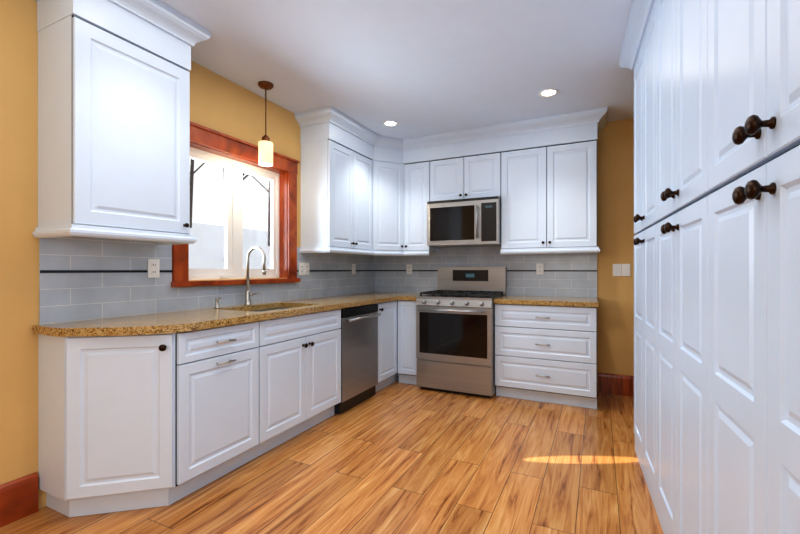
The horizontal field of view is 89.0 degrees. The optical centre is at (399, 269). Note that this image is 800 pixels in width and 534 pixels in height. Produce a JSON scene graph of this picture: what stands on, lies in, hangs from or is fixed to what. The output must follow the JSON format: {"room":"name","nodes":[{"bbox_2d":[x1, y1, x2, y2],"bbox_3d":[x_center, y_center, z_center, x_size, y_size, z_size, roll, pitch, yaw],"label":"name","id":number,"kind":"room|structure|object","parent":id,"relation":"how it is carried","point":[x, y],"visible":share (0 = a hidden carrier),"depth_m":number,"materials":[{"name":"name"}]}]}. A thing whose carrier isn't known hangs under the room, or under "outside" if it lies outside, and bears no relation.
{"room":"kitchen","nodes":[
{"label":"kitchen","id":0,"kind":"room"},
{"bbox_2d":[0,0,300,509],"bbox_3d":[-1.720,-0.120,2.347,0.150,2.620,6.110,0,0,26],"label":"wall","id":1,"kind":"structure","parent":0,"point":[219,103],"depth_m":1.98,"materials":[{"name":"paint"}]},
{"bbox_2d":[0,472,37,527],"bbox_3d":[-2.375,1.094,0.808,0.018,0.190,2.670,0,0,26],"label":"baseboard","id":2,"kind":"structure","parent":1,"relation":"attached to","point":[18,498],"depth_m":1.94,"materials":[{"name":"brown wood"}]},
{"bbox_2d":[33,0,211,244],"bbox_3d":[-1.482,-0.792,2.194,0.408,1.274,0.761,0,0,26],"label":"upper cabinet","id":3,"kind":"object","parent":1,"relation":"attached to","point":[113,119],"visible":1,"depth_m":2.03,"materials":[{"name":"white wood"}]},
{"bbox_2d":[39,236,374,323],"bbox_3d":[-1.048,0.000,3.536,0.012,0.540,3.378,0,0,26],"label":"tile backsplash","id":4,"kind":"structure","parent":1,"relation":"attached to","point":[84,278],"depth_m":2.43,"materials":[{"name":"grey tile"}]},
{"bbox_2d":[148,259,159,277],"bbox_3d":[-1.528,-0.010,2.525,0.010,0.116,0.072,0,0,26],"label":"electrical outlet plate","id":5,"kind":"object","parent":4,"relation":"attached to","point":[153,268],"depth_m":2.52,"materials":[{"name":"white plastic"}]},
{"bbox_2d":[299,263,308,274],"bbox_3d":[-0.898,-0.010,3.818,0.010,0.116,0.147,0,0,26],"label":"electrical outlet plate","id":6,"kind":"object","parent":4,"relation":"attached to","point":[303,267],"depth_m":3.81,"materials":[{"name":"white plastic"}]},
{"bbox_2d":[352,264,355,273],"bbox_3d":[-0.520,-0.010,4.592,0.010,0.116,0.072,0,0,26],"label":"electrical outlet plate","id":7,"kind":"object","parent":4,"relation":"attached to","point":[353,265],"depth_m":4.59,"materials":[{"name":"white plastic"}]},
{"bbox_2d":[171,121,299,286],"bbox_3d":[-1.263,-0.444,3.208,0.187,1.108,1.230,0,0,26],"label":"window unit","id":8,"kind":"structure","parent":1,"relation":"in","point":[235,170],"depth_m":3.24,"materials":[{"name":"brown wood"}]},
{"bbox_2d":[299,106,374,253],"bbox_3d":[-0.583,-0.820,4.086,0.365,1.219,0.825,0,0,26],"label":"upper cabinet","id":9,"kind":"object","parent":1,"relation":"attached to","point":[365,190],"depth_m":3.78,"materials":[{"name":"white wood"}]},
{"bbox_2d":[375,133,406,253],"bbox_3d":[-0.187,-0.820,4.614,0.613,1.219,0.666,0,0,26],"label":"upper cabinet","id":10,"kind":"object","parent":1,"relation":"attached to","point":[390,152],"depth_m":4.44,"materials":[{"name":"white wood"}]},
{"bbox_2d":[38,300,398,516],"bbox_3d":[-0.762,0.750,3.388,0.656,0.877,3.374,0,0,26],"label":"base cabinet","id":11,"kind":"object","parent":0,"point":[129,422],"depth_m":2.04,"materials":[{"name":"white wood"}]},
{"bbox_2d":[32,292,419,336],"bbox_3d":[-0.758,0.290,3.374,0.660,0.040,3.400,0,0,26],"label":"countertop","id":12,"kind":"structure","parent":11,"relation":"on","point":[176,321],"depth_m":2.36,"materials":[{"name":"stone"}]},
{"bbox_2d":[214,246,265,307],"bbox_3d":[-1.152,0.044,2.990,0.210,0.450,0.364,0,0,26],"label":"faucet","id":13,"kind":"object","parent":12,"relation":"on","point":[247,297],"visible":1,"depth_m":3.11,"materials":[{"name":"silver metal"}]},
{"bbox_2d":[253,307,288,311],"bbox_3d":[-0.947,0.401,3.010,0.424,0.179,0.684,0,0,26],"label":"sink basin","id":14,"kind":"object","parent":12,"relation":"in","point":[270,309],"visible":0.08,"depth_m":3.27,"materials":[{"name":"silver metal"}]},
{"bbox_2d":[0,380,663,533],"bbox_3d":[0.324,1.240,1.349,4.700,0.100,6.410,0,0,26],"label":"floor","id":15,"kind":"structure","parent":0,"point":[396,457],"depth_m":2.30,"materials":[{"name":"brown wood"}]},
{"bbox_2d":[334,304,380,413],"bbox_3d":[-0.586,0.750,3.700,0.659,0.856,0.594,0,0,26],"label":"dishwasher","id":16,"kind":"object","parent":15,"relation":"on","point":[359,353],"visible":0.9,"depth_m":3.54,"materials":[{"name":"silver metal"}]},
{"bbox_2d":[397,300,416,384],"bbox_3d":[0.205,0.750,4.455,0.262,0.876,0.608,0,0,26],"label":"base cabinet","id":17,"kind":"object","parent":15,"relation":"on","point":[406,309],"depth_m":4.19,"materials":[{"name":"white wood"}]},
{"bbox_2d":[416,267,506,397],"bbox_3d":[0.632,0.577,4.157,0.758,1.224,0.752,0,0,26],"label":"range","id":18,"kind":"object","parent":15,"relation":"on","point":[455,332],"visible":1,"depth_m":3.91,"materials":[{"name":"silver metal"}]},
{"bbox_2d":[495,304,596,408],"bbox_3d":[1.399,0.750,3.873,0.861,0.876,0.608,0,0,26],"label":"base cabinet","id":19,"kind":"object","parent":15,"relation":"on","point":[546,353],"depth_m":3.59,"materials":[{"name":"white wood"}]},
{"bbox_2d":[494,295,597,306],"bbox_3d":[1.398,0.290,3.860,0.871,0.040,0.635,0,0,26],"label":"countertop","id":20,"kind":"structure","parent":19,"relation":"on","point":[509,299],"depth_m":3.66,"materials":[{"name":"stone"}]},
{"bbox_2d":[631,0,650,495],"bbox_3d":[1.655,-0.120,2.178,0.600,2.618,0.866,0,0,23],"label":"tall cabinet","id":21,"kind":"object","parent":15,"relation":"on","point":[641,50],"depth_m":2.33,"materials":[{"name":"white wood"}]},
{"bbox_2d":[651,0,694,533],"bbox_3d":[1.353,-0.120,1.469,0.600,2.618,0.924,0,0,23],"label":"tall cabinet","id":22,"kind":"object","parent":15,"relation":"on","point":[672,21],"depth_m":1.63,"materials":[{"name":"white wood"}]},
{"bbox_2d":[695,0,799,533],"bbox_3d":[1.041,-0.120,0.732,0.600,2.618,0.924,0,0,23],"label":"tall cabinet","id":23,"kind":"object","parent":15,"relation":"on","point":[716,220],"depth_m":0.94,"materials":[{"name":"white wood"}]},
{"bbox_2d":[160,0,633,138],"bbox_3d":[0.324,-1.480,1.349,4.700,0.100,6.410,0,0,26],"label":"ceiling","id":24,"kind":"structure","parent":0,"point":[415,68],"depth_m":2.72,"materials":[{"name":"paint"}]},
{"bbox_2d":[258,81,273,166],"bbox_3d":[-1.033,-1.119,3.129,0.116,0.619,0.116,0,0,26],"label":"pendant light","id":25,"kind":"object","parent":24,"relation":"hanging from","point":[265,151],"visible":1,"depth_m":3.09,"materials":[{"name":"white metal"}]},
{"bbox_2d":[382,120,397,126],"bbox_3d":[-0.093,-1.426,3.962,0.155,0.007,0.155,0,0,20],"label":"recessed light","id":26,"kind":"object","parent":24,"relation":"in","point":[390,123],"depth_m":3.96,"materials":[{"name":"white plastic"}]},
{"bbox_2d":[538,88,558,96],"bbox_3d":[1.198,-1.426,3.277,0.155,0.007,0.155,0,0,20],"label":"recessed light","id":27,"kind":"object","parent":24,"relation":"in","point":[550,92],"depth_m":3.27,"materials":[{"name":"white plastic"}]},
{"bbox_2d":[597,118,636,391],"bbox_3d":[1.696,-0.120,4.163,4.700,2.620,0.150,0,0,26],"label":"wall","id":28,"kind":"structure","parent":0,"point":[615,243],"depth_m":3.90,"materials":[{"name":"paint"}]},
{"bbox_2d":[407,135,439,253],"bbox_3d":[0.228,-0.820,4.580,0.335,1.219,0.363,0,0,26],"label":"upper cabinet","id":29,"kind":"object","parent":28,"relation":"attached to","point":[418,149],"depth_m":4.44,"materials":[{"name":"white wood"}]},
{"bbox_2d":[431,126,502,200],"bbox_3d":[0.731,-1.079,4.360,0.759,0.700,0.318,0,0,26],"label":"upper cabinet","id":30,"kind":"object","parent":28,"relation":"attached to","point":[465,164],"depth_m":4.19,"materials":[{"name":"white wood"}]},
{"bbox_2d":[427,196,500,247],"bbox_3d":[0.701,-0.490,4.297,0.756,0.470,0.457,0,0,26],"label":"microwave","id":31,"kind":"object","parent":30,"relation":"attached to","point":[471,222],"visible":0.96,"depth_m":4.12,"materials":[{"name":"silver metal"}]},
{"bbox_2d":[375,246,596,297],"bbox_3d":[0.816,0.000,4.500,2.458,0.540,0.012,0,0,26],"label":"tile backsplash","id":32,"kind":"structure","parent":28,"relation":"attached to","point":[565,274],"depth_m":4.33,"materials":[{"name":"grey tile"}]},
{"bbox_2d":[406,264,411,273],"bbox_3d":[0.109,-0.010,4.832,0.072,0.116,0.010,0,0,26],"label":"electrical outlet plate","id":33,"kind":"object","parent":32,"relation":"attached to","point":[408,266],"depth_m":4.83,"materials":[{"name":"white plastic"}]},
{"bbox_2d":[536,263,543,274],"bbox_3d":[1.439,-0.010,4.183,0.072,0.116,0.010,0,0,26],"label":"electrical outlet plate","id":34,"kind":"object","parent":32,"relation":"attached to","point":[539,266],"depth_m":4.18,"materials":[{"name":"white plastic"}]},
{"bbox_2d":[501,110,598,249],"bbox_3d":[1.462,-0.820,4.003,0.863,1.219,0.318,0,0,26],"label":"upper cabinet","id":35,"kind":"object","parent":28,"relation":"attached to","point":[549,200],"depth_m":3.84,"materials":[{"name":"white wood"}]},
{"bbox_2d":[598,373,633,396],"bbox_3d":[2.781,1.094,3.538,1.898,0.190,0.018,0,0,26],"label":"baseboard","id":36,"kind":"structure","parent":28,"relation":"attached to","point":[616,384],"depth_m":3.88,"materials":[{"name":"brown wood"}]},
{"bbox_2d":[613,264,629,275],"bbox_3d":[2.107,0.000,3.870,0.147,0.116,0.012,0,0,26],"label":"light switch plate","id":37,"kind":"object","parent":28,"relation":"attached to","point":[616,267],"depth_m":3.87,"materials":[{"name":"white plastic"}]},
{"label":"outside","id":38,"kind":"structure","parent":0,"visible":0},
{"bbox_2d":[189,159,269,279],"bbox_3d":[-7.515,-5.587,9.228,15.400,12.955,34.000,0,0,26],"label":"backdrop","id":39,"kind":"structure","parent":38,"point":[204,260],"depth_m":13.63,"materials":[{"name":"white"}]}
]}

